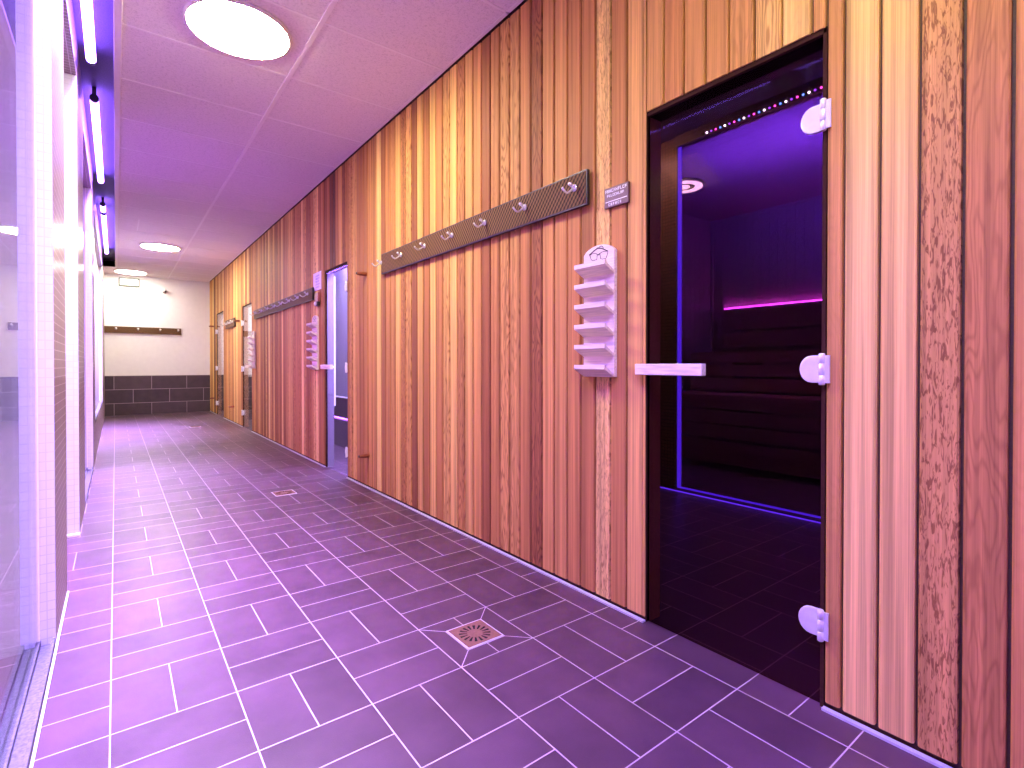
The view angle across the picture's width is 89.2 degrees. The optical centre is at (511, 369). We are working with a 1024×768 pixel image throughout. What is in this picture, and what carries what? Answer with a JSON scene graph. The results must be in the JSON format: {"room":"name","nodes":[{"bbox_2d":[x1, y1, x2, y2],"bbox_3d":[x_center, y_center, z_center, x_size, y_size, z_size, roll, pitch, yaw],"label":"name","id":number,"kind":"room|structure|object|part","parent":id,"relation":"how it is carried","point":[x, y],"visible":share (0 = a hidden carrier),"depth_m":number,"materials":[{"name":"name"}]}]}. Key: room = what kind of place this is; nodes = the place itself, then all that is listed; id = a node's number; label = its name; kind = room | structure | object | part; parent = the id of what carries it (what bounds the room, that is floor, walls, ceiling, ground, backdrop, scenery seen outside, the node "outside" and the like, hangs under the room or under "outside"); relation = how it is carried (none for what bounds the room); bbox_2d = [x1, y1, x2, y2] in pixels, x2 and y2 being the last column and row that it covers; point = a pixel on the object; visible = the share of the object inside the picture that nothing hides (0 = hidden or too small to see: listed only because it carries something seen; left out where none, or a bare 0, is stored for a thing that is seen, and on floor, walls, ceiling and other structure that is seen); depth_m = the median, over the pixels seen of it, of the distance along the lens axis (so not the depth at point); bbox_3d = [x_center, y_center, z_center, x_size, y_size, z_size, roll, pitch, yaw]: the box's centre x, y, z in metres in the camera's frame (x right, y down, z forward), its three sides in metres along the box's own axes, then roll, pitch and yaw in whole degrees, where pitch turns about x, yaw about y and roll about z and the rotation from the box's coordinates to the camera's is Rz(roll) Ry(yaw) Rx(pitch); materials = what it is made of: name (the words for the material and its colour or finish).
{"room":"spa sauna corridor","nodes":[
{"label":"spa sauna corridor","id":0,"kind":"room"},
{"bbox_2d":[35,0,104,645],"bbox_3d":[-3.660,-0.510,4.373,0.160,2.946,14.600,0,1,-37],"label":"wall","id":1,"kind":"structure","parent":0,"point":[63,156],"depth_m":2.12,"materials":[{"name":"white tile"}]},
{"bbox_2d":[0,0,55,767],"bbox_3d":[-0.459,-0.332,0.248,0.074,2.660,3.955,0,1,-37],"label":"window","id":2,"kind":"structure","parent":1,"relation":"in","point":[25,665],"depth_m":1.47,"materials":[{"name":"glass"}]},
{"bbox_3d":[-0.469,-0.344,0.240,0.008,2.628,3.947,0,1,-37],"label":"glass pane","id":3,"kind":"part","parent":2,"relation":"part of","materials":[{"name":"clear glass"}]},
{"bbox_2d":[30,591,68,767],"bbox_3d":[-0.563,0.994,0.463,0.006,0.004,4.605,0,1,-37],"label":"trim","id":4,"kind":"structure","parent":1,"relation":"attached to","point":[62,618],"depth_m":1.59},
{"bbox_2d":[67,533,79,537],"bbox_3d":[-2.611,0.968,3.010,0.160,0.012,0.030,0,1,-37],"label":"trim","id":5,"kind":"structure","parent":1,"relation":"attached to","point":[73,534],"depth_m":3.04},
{"bbox_2d":[83,178,92,505],"bbox_3d":[-3.523,-0.377,4.264,0.074,2.680,1.660,0,1,-37],"label":"window","id":6,"kind":"structure","parent":1,"relation":"in","point":[88,472],"depth_m":4.75,"materials":[{"name":"glass"}]},
{"bbox_3d":[-3.533,-0.389,4.257,0.008,2.648,1.652,0,1,-37],"label":"glass pane","id":7,"kind":"part","parent":6,"relation":"part of","materials":[{"name":"clear glass"}]},
{"bbox_2d":[80,0,96,65],"bbox_3d":[-1.837,-1.913,2.211,0.052,0.102,2.470,0,1,-37],"label":"tube","id":8,"kind":"object","parent":1,"relation":"attached to","point":[86,5],"visible":1,"depth_m":2.87,"materials":[{"name":"white"}]},
{"bbox_2d":[72,0,114,266],"bbox_3d":[-3.207,-1.929,4.109,0.295,0.165,13.650,0,1,-37],"label":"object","id":9,"kind":"structure","parent":1,"relation":"attached to","point":[100,76],"depth_m":3.73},
{"bbox_2d":[89,86,103,183],"bbox_3d":[-3.548,-1.932,4.453,0.052,0.102,2.090,0,1,-37],"label":"tube","id":10,"kind":"object","parent":1,"relation":"attached to","point":[94,99],"visible":1,"depth_m":4.13,"materials":[{"name":"white"}]},
{"bbox_2d":[94,246,102,422],"bbox_3d":[-5.628,-0.563,7.022,0.074,2.235,3.900,0,1,-37],"label":"window","id":11,"kind":"structure","parent":1,"relation":"in","point":[98,404],"depth_m":7.62,"materials":[{"name":"glass"}]},
{"bbox_3d":[-5.638,-0.575,7.014,0.008,2.203,3.892,0,1,-37],"label":"glass pane","id":12,"kind":"part","parent":11,"relation":"part of","materials":[{"name":"clear glass"}]},
{"bbox_2d":[100,197,105,212],"bbox_3d":[-4.843,-1.947,6.150,0.052,0.102,0.360,0,1,-37],"label":"tube","id":13,"kind":"object","parent":1,"relation":"attached to","point":[102,203],"visible":1,"depth_m":6.03,"materials":[{"name":"white"}]},
{"bbox_2d":[101,213,108,253],"bbox_3d":[-5.871,-1.958,7.498,0.052,0.102,2.830,0,1,-37],"label":"tube","id":14,"kind":"object","parent":1,"relation":"attached to","point":[103,215],"visible":0.81,"depth_m":7.18,"materials":[{"name":"white"}]},
{"bbox_2d":[104,273,210,410],"bbox_3d":[-8.276,-0.567,10.127,4.332,2.961,0.150,0,1,-37],"label":"wall","id":15,"kind":"structure","parent":0,"point":[185,305],"depth_m":10.74,"materials":[{"name":"white paint"}]},
{"bbox_2d":[119,277,139,286],"bbox_3d":[-7.690,-1.762,10.434,0.336,0.164,0.055,0,1,-37],"label":"exit sign","id":16,"kind":"object","parent":15,"relation":"attached to","point":[132,282],"visible":1,"depth_m":10.42,"materials":[{"name":"white plastic"}]},
{"bbox_3d":[-7.679,-1.762,10.420,0.296,0.124,0.004,0,1,-37],"label":"lit panel","id":17,"kind":"part","parent":16,"relation":"part of","materials":[{"name":"white plastic"}]},
{"bbox_2d":[104,326,180,334],"bbox_3d":[-7.491,-0.803,10.563,1.300,0.132,0.104,0,1,-37],"label":"coat rack","id":18,"kind":"object","parent":15,"relation":"attached to","point":[107,329],"visible":0.95,"depth_m":10.56,"materials":[{"name":"brown wood"}]},
{"bbox_2d":[105,375,209,415],"bbox_3d":[-7.302,0.511,10.777,1.807,0.794,0.012,0,1,-37],"label":"wall tiles","id":19,"kind":"structure","parent":15,"relation":"attached to","point":[148,394],"depth_m":10.74,"materials":[{"name":"tile"}]},
{"bbox_2d":[221,306,251,419],"bbox_3d":[-4.589,-0.495,10.394,1.883,2.811,5.100,0,1,-37],"label":"wall","id":20,"kind":"structure","parent":0,"point":[249,308],"depth_m":9.59,"materials":[{"name":"white paint"}]},
{"bbox_2d":[103,0,527,281],"bbox_3d":[-2.870,-1.902,4.964,1.827,0.104,14.600,0,1,-37],"label":"ceiling","id":21,"kind":"structure","parent":0,"point":[217,147],"depth_m":3.62,"materials":[{"name":"paint"}]},
{"bbox_2d":[113,0,122,267],"bbox_3d":[-3.146,-1.846,4.137,0.036,0.026,13.620,0,1,-37],"label":"trim","id":22,"kind":"structure","parent":21,"relation":"attached to","point":[117,4],"depth_m":3.51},
{"bbox_2d":[114,269,146,274],"bbox_3d":[-7.361,-1.879,10.028,0.524,0.037,0.524,0,1,-37],"label":"recessed light","id":23,"kind":"object","parent":21,"relation":"in","point":[123,271],"visible":1,"depth_m":9.93,"materials":[{"name":"white"}]},
{"bbox_2d":[139,243,180,250],"bbox_3d":[-5.355,-1.860,7.911,0.524,0.037,0.524,0,1,-37],"label":"recessed light","id":24,"kind":"object","parent":21,"relation":"in","point":[154,246],"visible":1,"depth_m":7.82,"materials":[{"name":"white"}]},
{"bbox_2d":[182,0,291,59],"bbox_3d":[-1.466,-1.817,2.797,0.524,0.037,0.524,0,1,-37],"label":"recessed light","id":25,"kind":"object","parent":21,"relation":"in","point":[238,28],"visible":1,"depth_m":2.74,"materials":[{"name":"white"}]},
{"bbox_2d":[29,410,948,767],"bbox_3d":[-2.087,1.011,5.712,8.800,0.120,14.800,0,1,-37],"label":"floor","id":26,"kind":"structure","parent":0,"point":[213,618],"depth_m":1.79,"materials":[{"name":"tile"}]},
{"bbox_2d":[271,489,296,495],"bbox_3d":[-1.785,0.963,4.068,0.154,0.003,0.154,0,1,-37],"label":"floor drain","id":27,"kind":"object","parent":26,"relation":"on","point":[285,492],"visible":1,"depth_m":4.07,"materials":[{"name":"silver metal"}]},
{"bbox_2d":[334,397,347,447],"bbox_3d":[-1.813,0.645,6.421,0.500,0.600,4.300,0,1,-37],"label":"bench","id":28,"kind":"object","parent":26,"relation":"on","point":[341,408],"visible":0.05,"depth_m":6.38,"materials":[{"name":"white"}]},
{"bbox_2d":[334,268,347,398],"bbox_3d":[-1.886,-0.505,6.104,0.018,1.695,1.600,0,1,-37],"label":"wall","id":29,"kind":"structure","parent":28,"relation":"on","point":[340,276],"depth_m":6.37,"materials":[{"name":"white"}]},
{"bbox_2d":[446,619,503,649],"bbox_3d":[-0.138,0.982,1.936,0.154,0.003,0.154,0,1,-37],"label":"floor drain","id":30,"kind":"object","parent":26,"relation":"on","point":[478,632],"visible":1,"depth_m":1.93,"materials":[{"name":"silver metal"}]},
{"bbox_2d":[210,0,1023,767],"bbox_3d":[-2.126,-0.528,5.543,0.086,2.961,14.600,0,1,-37],"label":"wall","id":31,"kind":"structure","parent":0,"point":[469,406],"depth_m":2.01,"materials":[{"name":"brown wood"}]},
{"bbox_2d":[215,311,224,417],"bbox_3d":[-5.731,-0.112,10.259,0.102,2.048,0.886,0,1,-37],"label":"door","id":32,"kind":"structure","parent":31,"relation":"in","point":[218,367],"depth_m":10.59,"materials":[{"name":"clear glass"}]},
{"bbox_3d":[-5.744,-0.103,10.245,0.008,2.019,0.853,0,1,-37],"label":"glass panel","id":33,"kind":"part","parent":32,"relation":"part of","materials":[{"name":"clear glass"}]},
{"bbox_2d":[221,317,235,328],"bbox_3d":[-5.007,-0.819,9.148,0.123,0.150,0.910,0,1,-37],"label":"coat rack","id":34,"kind":"object","parent":31,"relation":"attached to","point":[230,323],"visible":1,"depth_m":9.10,"materials":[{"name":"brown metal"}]},
{"bbox_2d":[241,302,252,430],"bbox_3d":[-4.139,-0.049,8.147,0.134,1.958,0.746,0,1,-37],"label":"door","id":35,"kind":"structure","parent":31,"relation":"in","point":[245,412],"depth_m":8.44,"materials":[{"name":"clear glass"}]},
{"bbox_2d":[248,331,255,367],"bbox_3d":[-3.835,-0.297,7.650,0.076,0.553,0.174,0,1,-37],"label":"rack","id":36,"kind":"object","parent":31,"relation":"attached to","point":[253,338],"visible":1,"depth_m":7.60,"materials":[{"name":"white plastic"}]},
{"bbox_2d":[250,287,313,318],"bbox_3d":[-2.925,-0.791,6.422,0.120,0.128,2.830,0,1,-37],"label":"coat rack","id":37,"kind":"object","parent":31,"relation":"attached to","point":[307,295],"visible":1,"depth_m":6.11,"materials":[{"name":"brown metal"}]},
{"bbox_2d":[306,316,318,369],"bbox_3d":[-2.027,-0.277,5.281,0.076,0.553,0.174,0,1,-37],"label":"rack","id":38,"kind":"object","parent":31,"relation":"attached to","point":[314,325],"visible":1,"depth_m":5.25,"materials":[{"name":"white plastic"}]},
{"bbox_2d":[313,271,320,290],"bbox_3d":[-1.974,-0.897,5.266,0.004,0.180,0.250,0,1,-37],"label":"paper notice","id":39,"kind":"object","parent":31,"relation":"attached to","point":[317,276],"visible":1,"depth_m":5.26,"materials":[{"name":"white paper"}]},
{"bbox_2d":[314,293,319,305],"bbox_3d":[-1.964,-0.707,5.218,0.046,0.130,0.110,0,1,-37],"label":"control box","id":40,"kind":"object","parent":31,"relation":"attached to","point":[317,295],"visible":1,"depth_m":5.19,"materials":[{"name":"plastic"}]},
{"bbox_2d":[320,261,348,476],"bbox_3d":[-1.635,-0.006,4.865,0.134,1.928,0.650,0,1,-37],"label":"door","id":41,"kind":"structure","parent":31,"relation":"in","point":[329,274],"depth_m":5.11,"materials":[{"name":"clear glass"}]},
{"bbox_3d":[-1.782,-0.028,4.979,0.038,0.042,0.288,0,1,-37],"label":"handle","id":42,"kind":"part","parent":41,"relation":"part of","materials":[{"name":"white wood"}]},
{"bbox_2d":[334,276,335,406],"bbox_3d":[-1.762,-0.284,5.153,0.015,1.300,0.026,0,1,-37],"label":"light","id":43,"kind":"object","parent":41,"relation":"attached to","point":[334,276],"visible":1,"depth_m":5.14,"materials":[{"name":"white"}]},
{"bbox_2d":[356,271,366,275],"bbox_3d":[-1.224,-0.781,4.216,0.086,0.034,0.034,0,1,-37],"label":"peg","id":44,"kind":"object","parent":31,"relation":"attached to","point":[358,272],"visible":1,"depth_m":4.21,"materials":[{"name":"wood"}]},
{"bbox_2d":[358,453,368,457],"bbox_3d":[-1.200,0.696,4.197,0.086,0.034,0.034,0,1,-37],"label":"peg","id":45,"kind":"object","parent":31,"relation":"attached to","point":[367,454],"visible":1,"depth_m":4.19,"materials":[{"name":"wood"}]},
{"bbox_2d":[372,169,589,274],"bbox_3d":[-0.359,-0.791,3.068,0.108,0.150,2.174,0,1,-37],"label":"coat rack","id":46,"kind":"object","parent":31,"relation":"attached to","point":[572,192],"visible":1,"depth_m":2.73,"materials":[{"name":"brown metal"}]},
{"bbox_2d":[210,411,952,767],"bbox_3d":[-2.161,0.949,5.529,0.016,0.007,14.600,0,1,-37],"label":"baseboard","id":47,"kind":"structure","parent":31,"relation":"attached to","point":[875,733],"depth_m":2.15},
{"bbox_2d":[574,244,616,376],"bbox_3d":[0.347,-0.247,2.168,0.076,0.553,0.174,0,1,-37],"label":"rack","id":48,"kind":"object","parent":31,"relation":"attached to","point":[598,271],"visible":1,"depth_m":2.15,"materials":[{"name":"white plastic"}]},
{"bbox_2d":[605,181,629,209],"bbox_3d":[0.427,-0.708,2.112,0.012,0.082,0.126,0,1,-37],"label":"door sign","id":49,"kind":"object","parent":31,"relation":"attached to","point":[617,195],"visible":1,"depth_m":2.10,"materials":[{"name":"grey plastic"}]},
{"bbox_2d":[635,26,831,706],"bbox_3d":[0.725,-0.006,1.772,0.134,1.981,0.677,0,1,-37],"label":"door","id":50,"kind":"structure","parent":31,"relation":"in","point":[736,369],"depth_m":1.71,"materials":[{"name":"black glass"}]},
{"bbox_3d":[0.568,-0.001,1.898,0.038,0.042,0.288,0,1,-37],"label":"handle","id":51,"kind":"part","parent":50,"relation":"part of","materials":[{"name":"white wood"}]}
]}

